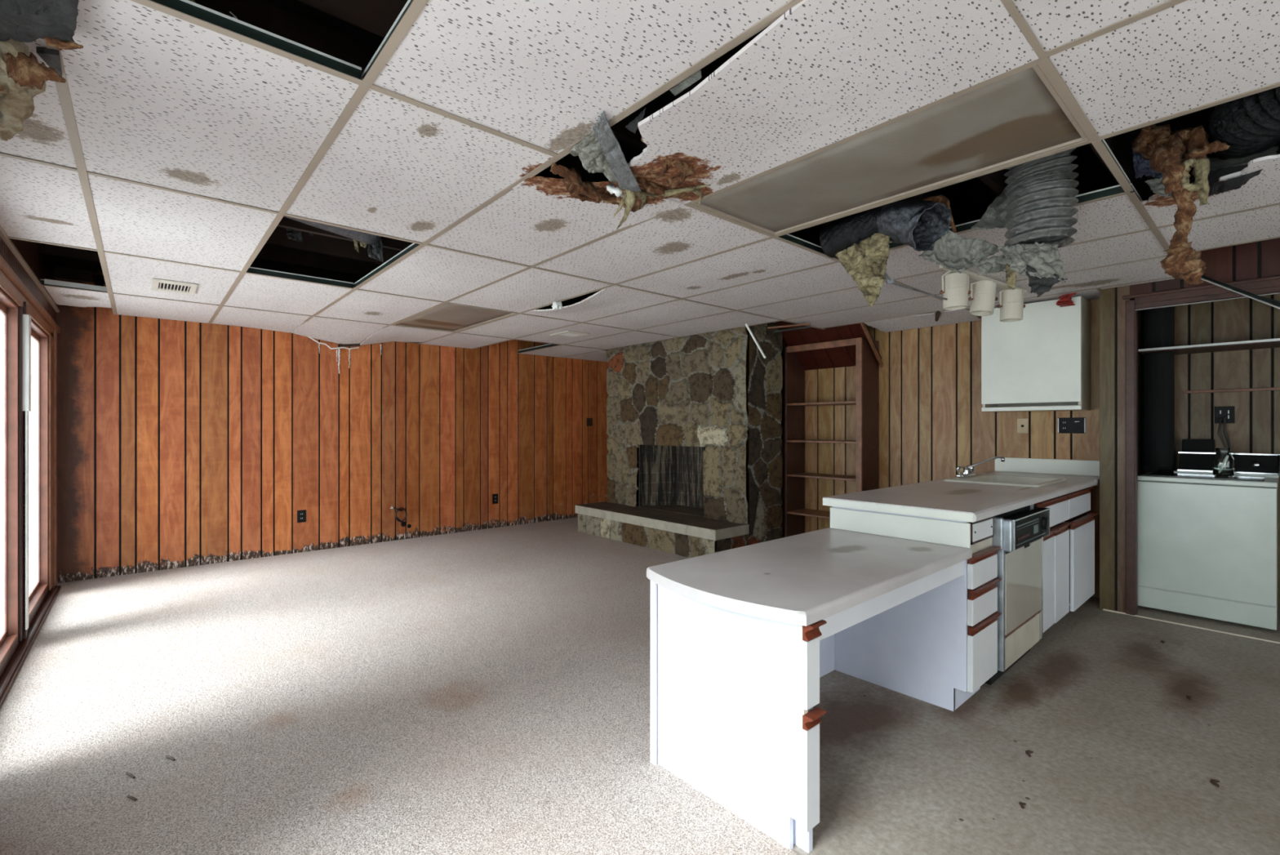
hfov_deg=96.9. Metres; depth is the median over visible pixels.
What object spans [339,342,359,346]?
fragment
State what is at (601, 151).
flap
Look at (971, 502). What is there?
countertop
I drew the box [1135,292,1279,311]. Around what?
door track
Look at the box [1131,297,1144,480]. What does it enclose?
wall
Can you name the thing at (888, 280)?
hanging rod
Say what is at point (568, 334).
ceiling vent
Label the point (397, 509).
cable
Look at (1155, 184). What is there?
scrap
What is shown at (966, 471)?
faucet
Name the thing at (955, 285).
track light
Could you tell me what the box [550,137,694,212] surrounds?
tuft
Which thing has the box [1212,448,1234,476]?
glass jar
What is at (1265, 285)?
trim
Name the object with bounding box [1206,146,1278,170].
sheet
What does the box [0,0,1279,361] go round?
ceiling
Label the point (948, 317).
tile
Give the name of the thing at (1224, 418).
power cord
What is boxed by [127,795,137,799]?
twig
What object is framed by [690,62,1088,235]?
ceiling light
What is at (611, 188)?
scrap
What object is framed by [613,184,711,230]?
insulation wisp
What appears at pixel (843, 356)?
wall
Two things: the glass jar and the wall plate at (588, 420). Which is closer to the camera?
the glass jar
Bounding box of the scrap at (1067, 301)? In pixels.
[1056,292,1077,306]
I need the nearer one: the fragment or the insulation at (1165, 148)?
the insulation at (1165, 148)
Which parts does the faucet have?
handle, handle, spout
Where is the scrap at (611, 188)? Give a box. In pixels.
[606,182,624,197]
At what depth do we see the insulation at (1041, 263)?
2.42 m
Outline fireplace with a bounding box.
[575,321,782,557]
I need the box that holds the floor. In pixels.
[0,516,1279,854]
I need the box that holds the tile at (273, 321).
[212,306,310,332]
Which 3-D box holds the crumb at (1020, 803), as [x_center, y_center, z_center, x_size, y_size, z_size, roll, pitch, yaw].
[1.221,1.204,1.813,0.031,0.011,0.017,0,0,-41]
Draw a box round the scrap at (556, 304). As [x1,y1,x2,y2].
[551,300,563,310]
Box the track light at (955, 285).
[939,264,1026,321]
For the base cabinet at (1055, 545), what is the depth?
3.23 m
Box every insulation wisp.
[91,268,105,286]
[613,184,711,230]
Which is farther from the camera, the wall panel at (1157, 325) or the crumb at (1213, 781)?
the wall panel at (1157, 325)
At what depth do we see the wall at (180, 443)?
5.39 m
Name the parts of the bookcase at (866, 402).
panel, shelf, rail, shelf, shelf, shelf, panel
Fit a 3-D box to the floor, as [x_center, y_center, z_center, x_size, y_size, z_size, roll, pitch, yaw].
[1.077,1.212,2.789,6.300,0.016,9.770,0,0,-41]
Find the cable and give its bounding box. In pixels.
[390,506,407,524]
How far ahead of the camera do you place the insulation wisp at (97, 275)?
4.19 m
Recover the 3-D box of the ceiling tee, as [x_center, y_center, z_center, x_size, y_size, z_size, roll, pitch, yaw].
[1.302,-0.866,4.953,0.361,0.064,0.036,0,0,16]
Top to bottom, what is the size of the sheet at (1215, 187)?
0.134 m
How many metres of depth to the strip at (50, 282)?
3.74 m
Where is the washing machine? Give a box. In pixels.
[1137,451,1279,630]
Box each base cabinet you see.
[830,506,1001,711]
[1030,493,1072,632]
[1063,486,1097,611]
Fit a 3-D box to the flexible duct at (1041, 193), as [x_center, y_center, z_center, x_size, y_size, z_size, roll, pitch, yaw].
[1.592,-1.020,2.273,0.330,0.558,0.250,0,0,-41]
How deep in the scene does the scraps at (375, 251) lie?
3.36 m
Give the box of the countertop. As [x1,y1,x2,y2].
[822,457,1099,522]
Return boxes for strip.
[22,314,31,629]
[44,278,107,291]
[307,336,359,349]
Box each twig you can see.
[125,772,135,777]
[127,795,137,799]
[165,755,174,759]
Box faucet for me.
[955,456,1004,477]
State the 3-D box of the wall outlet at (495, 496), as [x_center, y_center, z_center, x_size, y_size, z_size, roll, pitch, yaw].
[-1.738,0.857,6.812,0.075,0.118,0.009,0,0,-41]
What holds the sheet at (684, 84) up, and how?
attached to the ceiling
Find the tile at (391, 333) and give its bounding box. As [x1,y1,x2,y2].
[360,325,420,345]
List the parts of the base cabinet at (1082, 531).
frame, drawer, pull, door, pull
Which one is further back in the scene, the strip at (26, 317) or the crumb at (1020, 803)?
the strip at (26, 317)
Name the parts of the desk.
panel, panel, panel, drawer, door, pull, pull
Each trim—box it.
[0,225,59,312]
[0,235,56,322]
[0,254,60,590]
[0,585,60,707]
[18,301,28,641]
[860,322,883,367]
[1102,608,1279,643]
[1121,275,1279,615]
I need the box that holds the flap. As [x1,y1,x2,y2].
[568,107,646,191]
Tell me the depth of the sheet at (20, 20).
1.20 m
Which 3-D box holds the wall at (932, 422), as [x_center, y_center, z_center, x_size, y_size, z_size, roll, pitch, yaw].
[1.552,-0.070,6.082,0.100,2.560,5.450,0,0,-41]
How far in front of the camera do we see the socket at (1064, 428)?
4.19 m
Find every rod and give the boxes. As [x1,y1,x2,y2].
[745,323,766,358]
[884,272,947,300]
[1200,275,1279,308]
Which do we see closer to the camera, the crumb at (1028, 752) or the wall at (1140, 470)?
the crumb at (1028, 752)
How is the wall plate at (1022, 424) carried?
attached to the wall at (932, 422)
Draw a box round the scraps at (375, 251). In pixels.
[285,227,383,262]
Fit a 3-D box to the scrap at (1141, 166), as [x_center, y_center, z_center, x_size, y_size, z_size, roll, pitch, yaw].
[2.070,-1.076,2.309,0.097,0.183,0.081,0,0,20]
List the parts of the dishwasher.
kick panel, door panel, control panel, trim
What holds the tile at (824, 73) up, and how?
attached to the ceiling
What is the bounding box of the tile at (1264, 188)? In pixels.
[1140,154,1279,226]
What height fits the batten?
0.020 m
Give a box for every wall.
[0,238,55,673]
[28,278,608,587]
[745,288,1099,596]
[775,320,881,370]
[1099,237,1279,612]
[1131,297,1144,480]
[1144,293,1279,605]
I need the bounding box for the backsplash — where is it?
[994,457,1099,475]
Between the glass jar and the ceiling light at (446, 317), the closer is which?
the glass jar
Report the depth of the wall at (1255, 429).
4.01 m
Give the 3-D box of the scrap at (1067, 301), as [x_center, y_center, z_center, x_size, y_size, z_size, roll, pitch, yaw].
[2.929,-0.883,3.900,0.122,0.088,0.107,0,0,6]
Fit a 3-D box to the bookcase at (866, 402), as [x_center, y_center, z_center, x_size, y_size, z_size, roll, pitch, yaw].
[1.825,0.205,5.444,0.328,2.010,0.800,0,0,-41]
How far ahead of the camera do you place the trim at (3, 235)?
3.14 m
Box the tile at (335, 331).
[290,316,386,343]
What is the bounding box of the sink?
[942,473,1066,487]
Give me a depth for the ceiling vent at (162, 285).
3.66 m
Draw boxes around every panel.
[1141,306,1174,470]
[1182,439,1214,452]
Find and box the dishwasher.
[984,505,1049,684]
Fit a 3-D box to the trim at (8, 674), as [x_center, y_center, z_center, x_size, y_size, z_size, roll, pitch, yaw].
[-1.244,1.185,0.677,0.065,0.050,9.460,0,0,-41]
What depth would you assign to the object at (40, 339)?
3.99 m
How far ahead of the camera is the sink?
3.82 m
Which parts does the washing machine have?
lid, panel, panel, chrome trim, knob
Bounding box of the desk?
[646,527,972,853]
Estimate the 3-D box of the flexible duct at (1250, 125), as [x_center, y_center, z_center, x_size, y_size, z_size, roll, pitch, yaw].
[2.300,-1.152,1.997,0.456,0.308,1.127,0,0,16]
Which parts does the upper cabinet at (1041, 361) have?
rail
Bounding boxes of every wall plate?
[586,417,592,426]
[1017,417,1028,433]
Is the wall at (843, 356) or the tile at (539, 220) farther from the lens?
the wall at (843, 356)
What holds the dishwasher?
on the floor
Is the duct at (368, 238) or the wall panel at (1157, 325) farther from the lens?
the wall panel at (1157, 325)
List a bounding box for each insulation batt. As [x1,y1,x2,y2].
[0,35,83,141]
[835,232,889,306]
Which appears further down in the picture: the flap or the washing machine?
the washing machine
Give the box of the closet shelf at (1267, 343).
[1137,337,1279,355]
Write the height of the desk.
0.706 m
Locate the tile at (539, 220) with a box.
[428,176,684,266]
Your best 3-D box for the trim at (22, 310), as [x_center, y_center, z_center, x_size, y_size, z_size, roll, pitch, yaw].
[-1.623,0.235,1.103,0.033,1.850,5.760,0,0,-41]
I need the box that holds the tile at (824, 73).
[627,0,1039,204]
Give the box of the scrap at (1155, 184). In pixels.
[1144,177,1171,198]
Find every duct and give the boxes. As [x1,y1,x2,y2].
[284,215,381,244]
[819,196,915,257]
[1004,147,1079,248]
[1204,86,1279,166]
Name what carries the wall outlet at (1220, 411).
attached to the wall at (1255, 429)
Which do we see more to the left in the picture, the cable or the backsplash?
the cable
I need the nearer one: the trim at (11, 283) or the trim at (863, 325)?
the trim at (11, 283)
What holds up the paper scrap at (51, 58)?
attached to the ceiling
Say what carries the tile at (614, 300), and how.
attached to the ceiling
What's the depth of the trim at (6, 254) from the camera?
3.20 m
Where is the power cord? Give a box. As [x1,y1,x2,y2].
[1217,415,1231,453]
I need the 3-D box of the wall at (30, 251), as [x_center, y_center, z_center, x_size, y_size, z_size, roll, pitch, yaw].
[-1.314,-0.070,0.689,0.065,2.560,9.770,0,0,-41]
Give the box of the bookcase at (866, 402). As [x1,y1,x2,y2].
[784,337,879,537]
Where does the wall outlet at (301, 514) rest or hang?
attached to the wall at (180, 443)
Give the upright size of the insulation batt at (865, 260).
0.383 m
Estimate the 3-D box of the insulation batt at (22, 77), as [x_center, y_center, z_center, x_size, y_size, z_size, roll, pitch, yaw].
[-1.575,-0.857,1.387,0.722,0.152,0.176,0,0,35]
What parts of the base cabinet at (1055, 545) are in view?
frame, door, pull, pull, drawer, door, pull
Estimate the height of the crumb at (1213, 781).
0.016 m
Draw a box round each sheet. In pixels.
[0,0,78,42]
[669,69,702,95]
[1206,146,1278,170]
[1207,164,1262,195]
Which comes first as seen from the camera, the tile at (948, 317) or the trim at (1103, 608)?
the trim at (1103, 608)
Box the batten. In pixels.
[1182,386,1279,393]
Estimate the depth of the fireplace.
5.68 m
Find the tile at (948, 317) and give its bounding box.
[864,308,981,332]
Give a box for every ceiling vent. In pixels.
[151,278,197,294]
[550,330,589,337]
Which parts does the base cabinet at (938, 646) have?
riser panel, frame, false drawer, drawer, drawer, drawer, pull, pull, pull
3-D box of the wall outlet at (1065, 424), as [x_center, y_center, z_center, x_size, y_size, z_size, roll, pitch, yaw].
[3.164,-0.015,4.162,0.012,0.115,0.165,0,0,-41]
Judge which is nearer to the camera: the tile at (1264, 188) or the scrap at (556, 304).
the tile at (1264, 188)
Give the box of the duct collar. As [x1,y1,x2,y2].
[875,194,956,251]
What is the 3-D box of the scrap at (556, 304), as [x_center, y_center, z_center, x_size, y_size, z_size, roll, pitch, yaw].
[-0.590,-0.869,4.054,0.073,0.065,0.082,0,0,-41]
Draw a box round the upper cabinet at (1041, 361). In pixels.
[981,296,1090,411]
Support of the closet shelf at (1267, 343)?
attached to the wall at (1255, 429)
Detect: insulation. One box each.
[919,186,1067,297]
[1132,124,1230,284]
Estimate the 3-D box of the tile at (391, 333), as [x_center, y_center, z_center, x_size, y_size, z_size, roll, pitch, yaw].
[-2.328,-0.884,5.641,0.606,0.090,0.982,0,0,-41]
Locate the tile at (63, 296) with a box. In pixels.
[44,285,111,307]
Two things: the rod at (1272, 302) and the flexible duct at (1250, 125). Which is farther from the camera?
the rod at (1272, 302)
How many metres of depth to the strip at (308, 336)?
5.62 m
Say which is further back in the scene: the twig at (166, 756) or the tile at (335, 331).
the tile at (335, 331)
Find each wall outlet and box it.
[297,509,306,522]
[492,493,497,503]
[1057,417,1085,433]
[1214,405,1235,422]
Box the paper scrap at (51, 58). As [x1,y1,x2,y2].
[35,47,62,76]
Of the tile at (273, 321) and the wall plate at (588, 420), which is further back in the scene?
the wall plate at (588, 420)
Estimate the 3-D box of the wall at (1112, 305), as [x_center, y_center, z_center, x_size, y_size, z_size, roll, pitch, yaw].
[3.721,-0.070,3.083,0.060,2.560,1.920,0,0,-41]
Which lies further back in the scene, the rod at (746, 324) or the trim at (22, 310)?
the rod at (746, 324)
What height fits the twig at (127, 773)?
0.008 m
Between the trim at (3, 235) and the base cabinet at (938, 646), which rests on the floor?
the base cabinet at (938, 646)
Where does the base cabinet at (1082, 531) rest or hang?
on the floor
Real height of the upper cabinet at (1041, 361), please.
0.779 m
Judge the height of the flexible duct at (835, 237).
0.192 m
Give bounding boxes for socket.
[1062,420,1066,424]
[1062,426,1066,430]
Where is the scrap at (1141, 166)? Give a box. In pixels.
[1131,147,1163,178]
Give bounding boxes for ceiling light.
[393,302,515,332]
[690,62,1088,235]
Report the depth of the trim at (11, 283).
4.04 m
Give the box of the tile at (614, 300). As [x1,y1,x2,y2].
[523,285,677,322]
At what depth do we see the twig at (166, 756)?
2.06 m
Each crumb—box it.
[1018,801,1026,808]
[1025,749,1033,756]
[1210,778,1219,786]

